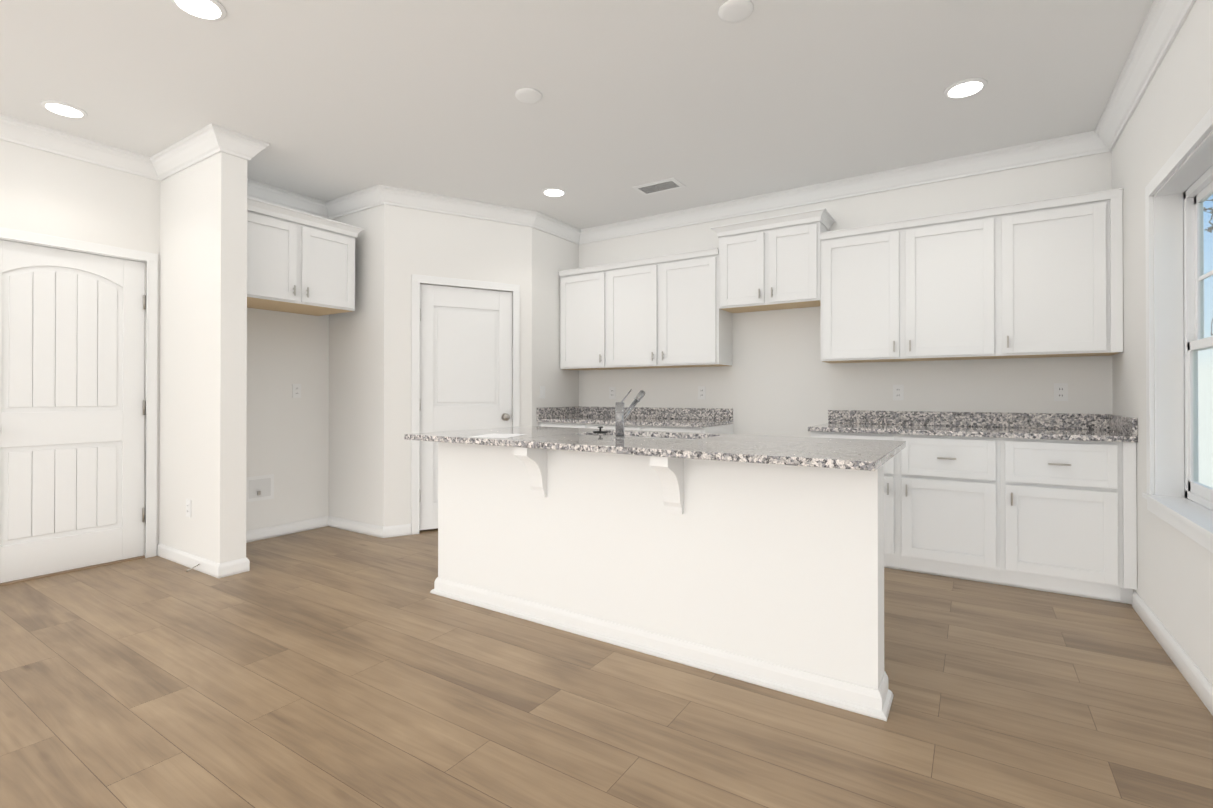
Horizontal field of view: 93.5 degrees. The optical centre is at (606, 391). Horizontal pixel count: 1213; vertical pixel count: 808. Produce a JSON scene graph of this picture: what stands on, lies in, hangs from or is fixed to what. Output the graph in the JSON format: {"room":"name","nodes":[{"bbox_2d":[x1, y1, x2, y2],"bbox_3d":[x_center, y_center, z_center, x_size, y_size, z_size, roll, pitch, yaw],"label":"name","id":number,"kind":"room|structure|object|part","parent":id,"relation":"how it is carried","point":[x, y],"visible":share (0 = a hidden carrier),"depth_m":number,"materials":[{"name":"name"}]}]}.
{"room":"kitchen","nodes":[
{"label":"kitchen","id":0,"kind":"room"},
{"bbox_2d":[0,140,159,555],"bbox_3d":[-3.751,-0.228,3.187,0.140,2.743,8.000,0,0,33],"label":"wall","id":1,"kind":"structure","parent":0,"point":[48,193],"depth_m":3.66,"materials":[{"name":"white paint"}]},
{"bbox_2d":[0,555,144,585],"bbox_3d":[-3.460,1.141,3.630,0.140,0.010,0.815,0,0,33],"label":"entry door sill","id":2,"kind":"structure","parent":1,"relation":"attached to","point":[66,571],"depth_m":3.61,"materials":[{"name":"beige"}]},
{"bbox_2d":[0,240,145,582],"bbox_3d":[-3.426,0.120,3.616,0.052,2.027,0.813,0,0,33],"label":"entry door","id":3,"kind":"structure","parent":1,"relation":"in","point":[72,341],"depth_m":3.62,"materials":[{"name":"white paint"}]},
{"bbox_3d":[-3.195,0.117,3.941,0.017,1.572,0.017,0,0,33],"label":"entry door hinge","id":4,"kind":"part","parent":3,"relation":"part of","materials":[{"name":"silver metal"}]},
{"bbox_2d":[0,227,157,557],"bbox_3d":[-3.452,0.092,3.630,0.160,2.107,0.931,0,0,33],"label":"door frame","id":5,"kind":"structure","parent":1,"relation":"attached to","point":[151,259],"depth_m":3.94,"materials":[{"name":"white paint"}]},
{"bbox_2d":[0,0,1195,244],"bbox_3d":[-1.374,-1.548,1.658,5.520,0.118,8.000,0,0,33],"label":"crown molding","id":6,"kind":"structure","parent":1,"relation":"attached to","point":[1158,32],"depth_m":3.86,"materials":[{"name":"white paint"}]},
{"bbox_2d":[159,152,246,562],"bbox_3d":[-2.718,-0.225,3.823,0.905,2.743,0.150,0,0,33],"label":"wall","id":7,"kind":"structure","parent":0,"point":[203,337],"depth_m":3.64,"materials":[{"name":"white paint"}]},
{"bbox_2d":[186,499,190,517],"bbox_3d":[-2.743,0.766,3.740,0.070,0.114,0.007,0,0,33],"label":"electrical outlet","id":8,"kind":"object","parent":7,"relation":"attached to","point":[188,507],"visible":1,"depth_m":3.73,"materials":[{"name":"white plastic"}]},
{"bbox_2d":[157,543,228,577],"bbox_3d":[-2.749,1.103,3.752,0.917,0.086,0.034,0,0,33],"label":"baseboard","id":9,"kind":"structure","parent":7,"relation":"attached to","point":[218,570],"depth_m":3.67,"materials":[{"name":"white paint"}]},
{"bbox_2d":[229,557,249,572],"bbox_3d":[-2.591,1.104,3.833,0.739,0.086,0.015,0,0,33],"label":"baseboard","id":10,"kind":"structure","parent":7,"relation":"attached to","point":[242,565],"depth_m":3.59,"materials":[{"name":"white paint"}]},
{"bbox_2d":[246,308,328,530],"bbox_3d":[-2.720,-0.222,4.515,0.150,2.743,1.009,0,0,33],"label":"wall","id":11,"kind":"structure","parent":0,"point":[287,440],"depth_m":4.60,"materials":[{"name":"white paint"}]},
{"bbox_2d":[246,474,273,501],"bbox_3d":[-2.680,0.749,4.414,0.020,0.190,0.210,0,0,33],"label":"outlet box","id":12,"kind":"object","parent":11,"relation":"attached to","point":[258,488],"visible":0.88,"depth_m":4.41,"materials":[{"name":"white plastic"}]},
{"bbox_2d":[246,516,328,542],"bbox_3d":[-2.651,1.107,4.464,0.014,0.086,1.009,0,0,33],"label":"baseboard","id":13,"kind":"structure","parent":11,"relation":"attached to","point":[299,526],"depth_m":4.58,"materials":[{"name":"white paint"}]},
{"bbox_2d":[292,384,300,397],"bbox_3d":[-2.531,-0.004,4.660,0.007,0.114,0.070,0,0,33],"label":"outlet","id":14,"kind":"object","parent":11,"relation":"attached to","point":[296,390],"visible":1,"depth_m":4.66,"materials":[{"name":"white plastic"}]},
{"bbox_2d":[247,197,364,315],"bbox_3d":[-2.428,-0.968,4.300,0.574,0.660,0.955,0,0,33],"label":"upper cabinet","id":15,"kind":"object","parent":11,"relation":"attached to","point":[299,262],"visible":0.69,"depth_m":4.17,"materials":[{"name":"white paint"}]},
{"bbox_2d":[329,204,383,526],"bbox_3d":[-2.098,-0.220,4.785,0.902,2.743,0.120,0,0,33],"label":"wall","id":16,"kind":"structure","parent":0,"point":[356,414],"depth_m":4.65,"materials":[{"name":"white paint"}]},
{"bbox_2d":[329,516,388,537],"bbox_3d":[-2.055,1.108,4.671,0.730,0.086,0.014,0,0,33],"label":"baseboard","id":17,"kind":"structure","parent":16,"relation":"attached to","point":[345,524],"depth_m":4.63,"materials":[{"name":"white paint"}]},
{"bbox_2d":[384,204,531,526],"bbox_3d":[-1.240,-0.220,4.847,1.244,2.743,0.120,0,0,-29],"label":"wall","id":18,"kind":"structure","parent":0,"point":[424,242],"depth_m":4.62,"materials":[{"name":"white paint"}]},
{"bbox_2d":[411,274,519,534],"bbox_3d":[-1.167,0.105,4.806,0.916,2.092,0.020,0,0,-29],"label":"door frame","id":19,"kind":"structure","parent":18,"relation":"attached to","point":[417,280],"depth_m":4.60,"materials":[{"name":"white paint"}]},
{"bbox_2d":[419,284,511,529],"bbox_3d":[-1.187,0.128,4.840,0.794,2.003,0.035,0,0,-29],"label":"pantry door","id":20,"kind":"structure","parent":18,"relation":"in","point":[465,358],"depth_m":4.80,"materials":[{"name":"white paint"}]},
{"bbox_2d":[501,413,509,420],"bbox_3d":[-0.872,0.225,4.958,0.066,0.066,0.068,0,0,-29],"label":"door knob","id":21,"kind":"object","parent":20,"relation":"attached to","point":[505,417],"depth_m":4.94,"materials":[{"name":"silver metal"}]},
{"bbox_2d":[532,227,578,425],"bbox_3d":[-0.523,-0.217,5.435,0.120,2.743,0.720,0,0,33],"label":"wall","id":22,"kind":"structure","parent":0,"point":[552,255],"depth_m":5.31,"materials":[{"name":"white paint"}]},
{"bbox_2d":[537,406,580,417],"bbox_3d":[-0.451,0.199,5.413,0.019,0.098,0.634,0,0,33],"label":"backsplash","id":23,"kind":"structure","parent":22,"relation":"attached to","point":[547,412],"depth_m":5.40,"materials":[{"name":"grey stone"}]},
{"bbox_2d":[0,0,1153,228],"bbox_3d":[-1.374,-1.657,1.658,5.800,0.100,8.280,0,0,33],"label":"ceiling","id":24,"kind":"structure","parent":0,"point":[700,100],"depth_m":2.99,"materials":[{"name":"white paint"}]},
{"bbox_2d":[40,100,87,117],"bbox_3d":[-3.072,-1.595,3.232,0.195,0.010,0.195,0,0,27],"label":"recessed light","id":25,"kind":"object","parent":24,"relation":"in","point":[64,109],"depth_m":3.22,"materials":[{"name":"white plastic"}]},
{"bbox_2d":[170,0,226,20],"bbox_3d":[-1.692,-1.599,2.363,0.195,0.010,0.195,0,0,27],"label":"recessed light","id":26,"kind":"object","parent":24,"relation":"in","point":[212,10],"depth_m":2.37,"materials":[{"name":"white plastic"}]},
{"bbox_2d":[515,88,541,102],"bbox_3d":[-0.421,-1.592,3.078,0.143,0.017,0.143,0,0,27],"label":"cap","id":27,"kind":"object","parent":24,"relation":"attached to","point":[526,95],"depth_m":3.05,"materials":[{"name":"white plastic"}]},
{"bbox_2d":[542,187,565,196],"bbox_3d":[-0.419,-1.588,4.553,0.195,0.010,0.195,0,0,-6],"label":"recessed light","id":28,"kind":"object","parent":24,"relation":"in","point":[552,191],"depth_m":4.54,"materials":[{"name":"white plastic"}]},
{"bbox_2d":[632,177,685,195],"bbox_3d":[0.409,-1.588,4.435,0.360,0.011,0.210,0,0,33],"label":"ceiling vent","id":29,"kind":"object","parent":24,"relation":"in","point":[660,186],"visible":1,"depth_m":4.41,"materials":[{"name":"white plastic"}]},
{"bbox_2d":[718,0,752,22],"bbox_3d":[0.543,-1.595,2.395,0.143,0.017,0.143,0,0,27],"label":"cap","id":30,"kind":"object","parent":24,"relation":"attached to","point":[732,11],"depth_m":2.38,"materials":[{"name":"white plastic"}]},
{"bbox_2d":[944,78,986,98],"bbox_3d":[1.894,-1.596,3.010,0.195,0.010,0.195,0,0,27],"label":"recessed light","id":31,"kind":"object","parent":24,"relation":"in","point":[967,87],"depth_m":3.00,"materials":[{"name":"white plastic"}]},
{"bbox_2d":[0,526,1212,807],"bbox_3d":[-1.374,1.186,1.644,5.800,0.100,8.280,0,0,33],"label":"floor","id":32,"kind":"structure","parent":0,"point":[326,666],"depth_m":2.06,"materials":[{"name":"brown wood"}]},
{"bbox_2d":[539,422,640,429],"bbox_3d":[0.005,0.714,5.142,1.077,0.876,0.630,0,0,33],"label":"base cabinet","id":33,"kind":"object","parent":32,"relation":"on","point":[543,424],"depth_m":4.94,"materials":[{"name":"white paint"}]},
{"bbox_2d":[430,441,905,720],"bbox_3d":[0.182,0.704,2.911,2.342,0.876,0.976,0,0,33],"label":"kitchen island","id":34,"kind":"object","parent":32,"relation":"on","point":[756,559],"depth_m":2.39,"materials":[{"name":"white paint"}]},
{"bbox_2d":[404,426,905,472],"bbox_3d":[0.149,0.251,2.923,2.376,0.030,0.996,0,0,33],"label":"island countertop","id":35,"kind":"structure","parent":34,"relation":"on","point":[862,455],"depth_m":2.52,"materials":[{"name":"grey stone"}]},
{"bbox_2d":[612,389,644,436],"bbox_3d":[0.123,0.112,2.995,0.059,0.248,0.248,0,0,33],"label":"faucet","id":36,"kind":"object","parent":35,"relation":"on","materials":[{"name":"silver metal"}]},
{"bbox_2d":[604,433,671,436],"bbox_3d":[0.215,0.369,3.131,0.764,0.228,0.409,0,0,33],"label":"sink","id":37,"kind":"object","parent":35,"relation":"in","point":[605,434],"depth_m":3.34,"materials":[{"name":"silver metal"}]},
{"bbox_3d":[0.035,1.098,2.682,2.342,0.086,0.194,0,0,33],"label":"molding","id":38,"kind":"part","parent":34,"relation":"part of","materials":[{"name":"white paint"}]},
{"bbox_2d":[641,422,733,433],"bbox_3d":[0.681,0.712,4.705,0.533,0.876,0.630,0,0,33],"label":"base cabinet","id":39,"kind":"object","parent":32,"relation":"on","point":[722,427],"depth_m":4.49,"materials":[{"name":"white paint"}]},
{"bbox_2d":[537,418,728,425],"bbox_3d":[0.221,0.261,4.990,1.607,0.030,0.654,0,0,33],"label":"countertop","id":40,"kind":"structure","parent":39,"relation":"on","point":[588,421],"depth_m":4.79,"materials":[{"name":"grey stone"}]},
{"bbox_2d":[808,430,1003,584],"bbox_3d":[2.002,0.708,3.851,1.067,0.876,0.630,0,0,33],"label":"base cabinet","id":41,"kind":"object","parent":32,"relation":"on","point":[944,497],"depth_m":3.46,"materials":[{"name":"white paint"}]},
{"bbox_2d":[1004,438,1136,603],"bbox_3d":[2.696,0.706,3.402,0.586,0.876,0.630,0,0,33],"label":"base cabinet","id":42,"kind":"object","parent":32,"relation":"on","point":[1046,502],"depth_m":3.13,"materials":[{"name":"white paint"}]},
{"bbox_2d":[808,422,1137,441],"bbox_3d":[2.238,0.254,3.686,1.662,0.030,0.654,0,0,33],"label":"countertop","id":43,"kind":"structure","parent":42,"relation":"on","point":[830,427],"depth_m":3.47,"materials":[{"name":"grey stone"}]},
{"bbox_2d":[579,152,1112,436],"bbox_3d":[0.777,-0.219,5.107,5.660,2.743,0.140,0,0,33],"label":"wall","id":44,"kind":"structure","parent":0,"point":[778,377],"depth_m":4.34,"materials":[{"name":"white paint"}]},
{"bbox_2d":[558,264,617,369],"bbox_3d":[-0.141,-0.676,5.424,0.533,0.926,0.324,0,0,33],"label":"upper cabinet","id":45,"kind":"object","parent":44,"relation":"attached to","point":[582,290],"depth_m":5.29,"materials":[{"name":"white paint"}]},
{"bbox_2d":[609,387,615,398],"bbox_3d":[0.056,0.015,5.483,0.070,0.114,0.007,0,0,33],"label":"electrical outlet","id":46,"kind":"object","parent":44,"relation":"attached to","point":[612,392],"visible":1,"depth_m":5.48,"materials":[{"name":"white plastic"}]},
{"bbox_2d":[581,406,732,421],"bbox_3d":[0.393,0.198,5.256,1.607,0.098,0.020,0,0,33],"label":"backsplash","id":47,"kind":"structure","parent":44,"relation":"attached to","point":[586,412],"depth_m":5.19,"materials":[{"name":"grey stone"}]},
{"bbox_2d":[606,248,731,368],"bbox_3d":[0.531,-0.678,4.990,1.067,0.926,0.324,0,0,33],"label":"upper cabinet","id":48,"kind":"object","parent":44,"relation":"attached to","point":[664,311],"depth_m":4.82,"materials":[{"name":"white paint"}]},
{"bbox_2d":[698,386,705,398],"bbox_3d":[0.833,0.012,4.981,0.070,0.114,0.007,0,0,33],"label":"electrical outlet","id":49,"kind":"object","parent":44,"relation":"attached to","point":[701,392],"visible":1,"depth_m":4.98,"materials":[{"name":"white plastic"}]},
{"bbox_2d":[710,208,835,312],"bbox_3d":[1.297,-0.987,4.473,0.876,0.650,0.362,0,0,33],"label":"upper cabinet","id":50,"kind":"object","parent":44,"relation":"attached to","point":[769,263],"visible":0.96,"depth_m":4.34,"materials":[{"name":"white paint"}]},
{"bbox_2d":[893,385,903,399],"bbox_3d":[2.122,0.008,4.147,0.070,0.114,0.007,0,0,33],"label":"electrical outlet","id":51,"kind":"object","parent":44,"relation":"attached to","point":[898,392],"visible":1,"depth_m":4.14,"materials":[{"name":"white plastic"}]},
{"bbox_2d":[819,206,1002,362],"bbox_3d":[2.085,-0.683,3.985,1.067,0.926,0.324,0,0,33],"label":"upper cabinet","id":52,"kind":"object","parent":44,"relation":"attached to","point":[930,288],"depth_m":3.81,"materials":[{"name":"white paint"}]},
{"bbox_2d":[828,410,1107,429],"bbox_3d":[2.410,0.192,3.952,1.662,0.098,0.020,0,0,33],"label":"backsplash","id":53,"kind":"structure","parent":44,"relation":"attached to","point":[894,418],"depth_m":3.89,"materials":[{"name":"grey stone"}]},
{"bbox_2d":[1054,383,1067,400],"bbox_3d":[2.903,0.006,3.643,0.070,0.114,0.007,0,0,33],"label":"electrical outlet","id":54,"kind":"object","parent":44,"relation":"attached to","point":[1060,391],"visible":1,"depth_m":3.64,"materials":[{"name":"white plastic"}]},
{"bbox_2d":[999,188,1122,358],"bbox_3d":[2.778,-0.685,3.537,0.585,0.926,0.324,0,0,33],"label":"upper cabinet","id":55,"kind":"object","parent":44,"relation":"attached to","point":[1038,279],"depth_m":3.39,"materials":[{"name":"white paint"}]},
{"bbox_2d":[1111,0,1212,684],"bbox_3d":[1.002,-0.243,0.115,0.140,2.743,8.280,0,0,33],"label":"wall","id":56,"kind":"structure","parent":0,"point":[1174,590],"depth_m":2.62,"materials":[{"name":"white paint"}]},
{"bbox_2d":[1108,414,1137,437],"bbox_3d":[2.922,0.188,3.232,0.020,0.098,0.634,0,0,33],"label":"backsplash","id":57,"kind":"structure","parent":56,"relation":"attached to","point":[1122,424],"depth_m":3.15,"materials":[{"name":"grey stone"}]},
{"bbox_2d":[1132,591,1212,715],"bbox_3d":[0.780,1.084,-0.094,0.014,0.086,7.420,0,0,33],"label":"baseboard","id":58,"kind":"structure","parent":56,"relation":"attached to","point":[1201,685],"depth_m":2.36,"materials":[{"name":"white paint"}]},
{"bbox_2d":[1142,106,1212,552],"bbox_3d":[2.390,-0.211,2.281,0.179,1.557,1.065,0,0,33],"label":"window unit","id":59,"kind":"structure","parent":56,"relation":"in","point":[1198,192],"depth_m":2.63,"materials":[{"name":"white plastic"}]},
{"label":"outside","id":60,"kind":"structure","parent":0,"visible":0},
{"bbox_2d":[1198,196,1212,487],"bbox_3d":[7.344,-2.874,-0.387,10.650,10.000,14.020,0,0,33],"label":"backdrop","id":61,"kind":"structure","parent":60,"point":[1210,373],"depth_m":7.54,"materials":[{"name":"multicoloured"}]}
]}

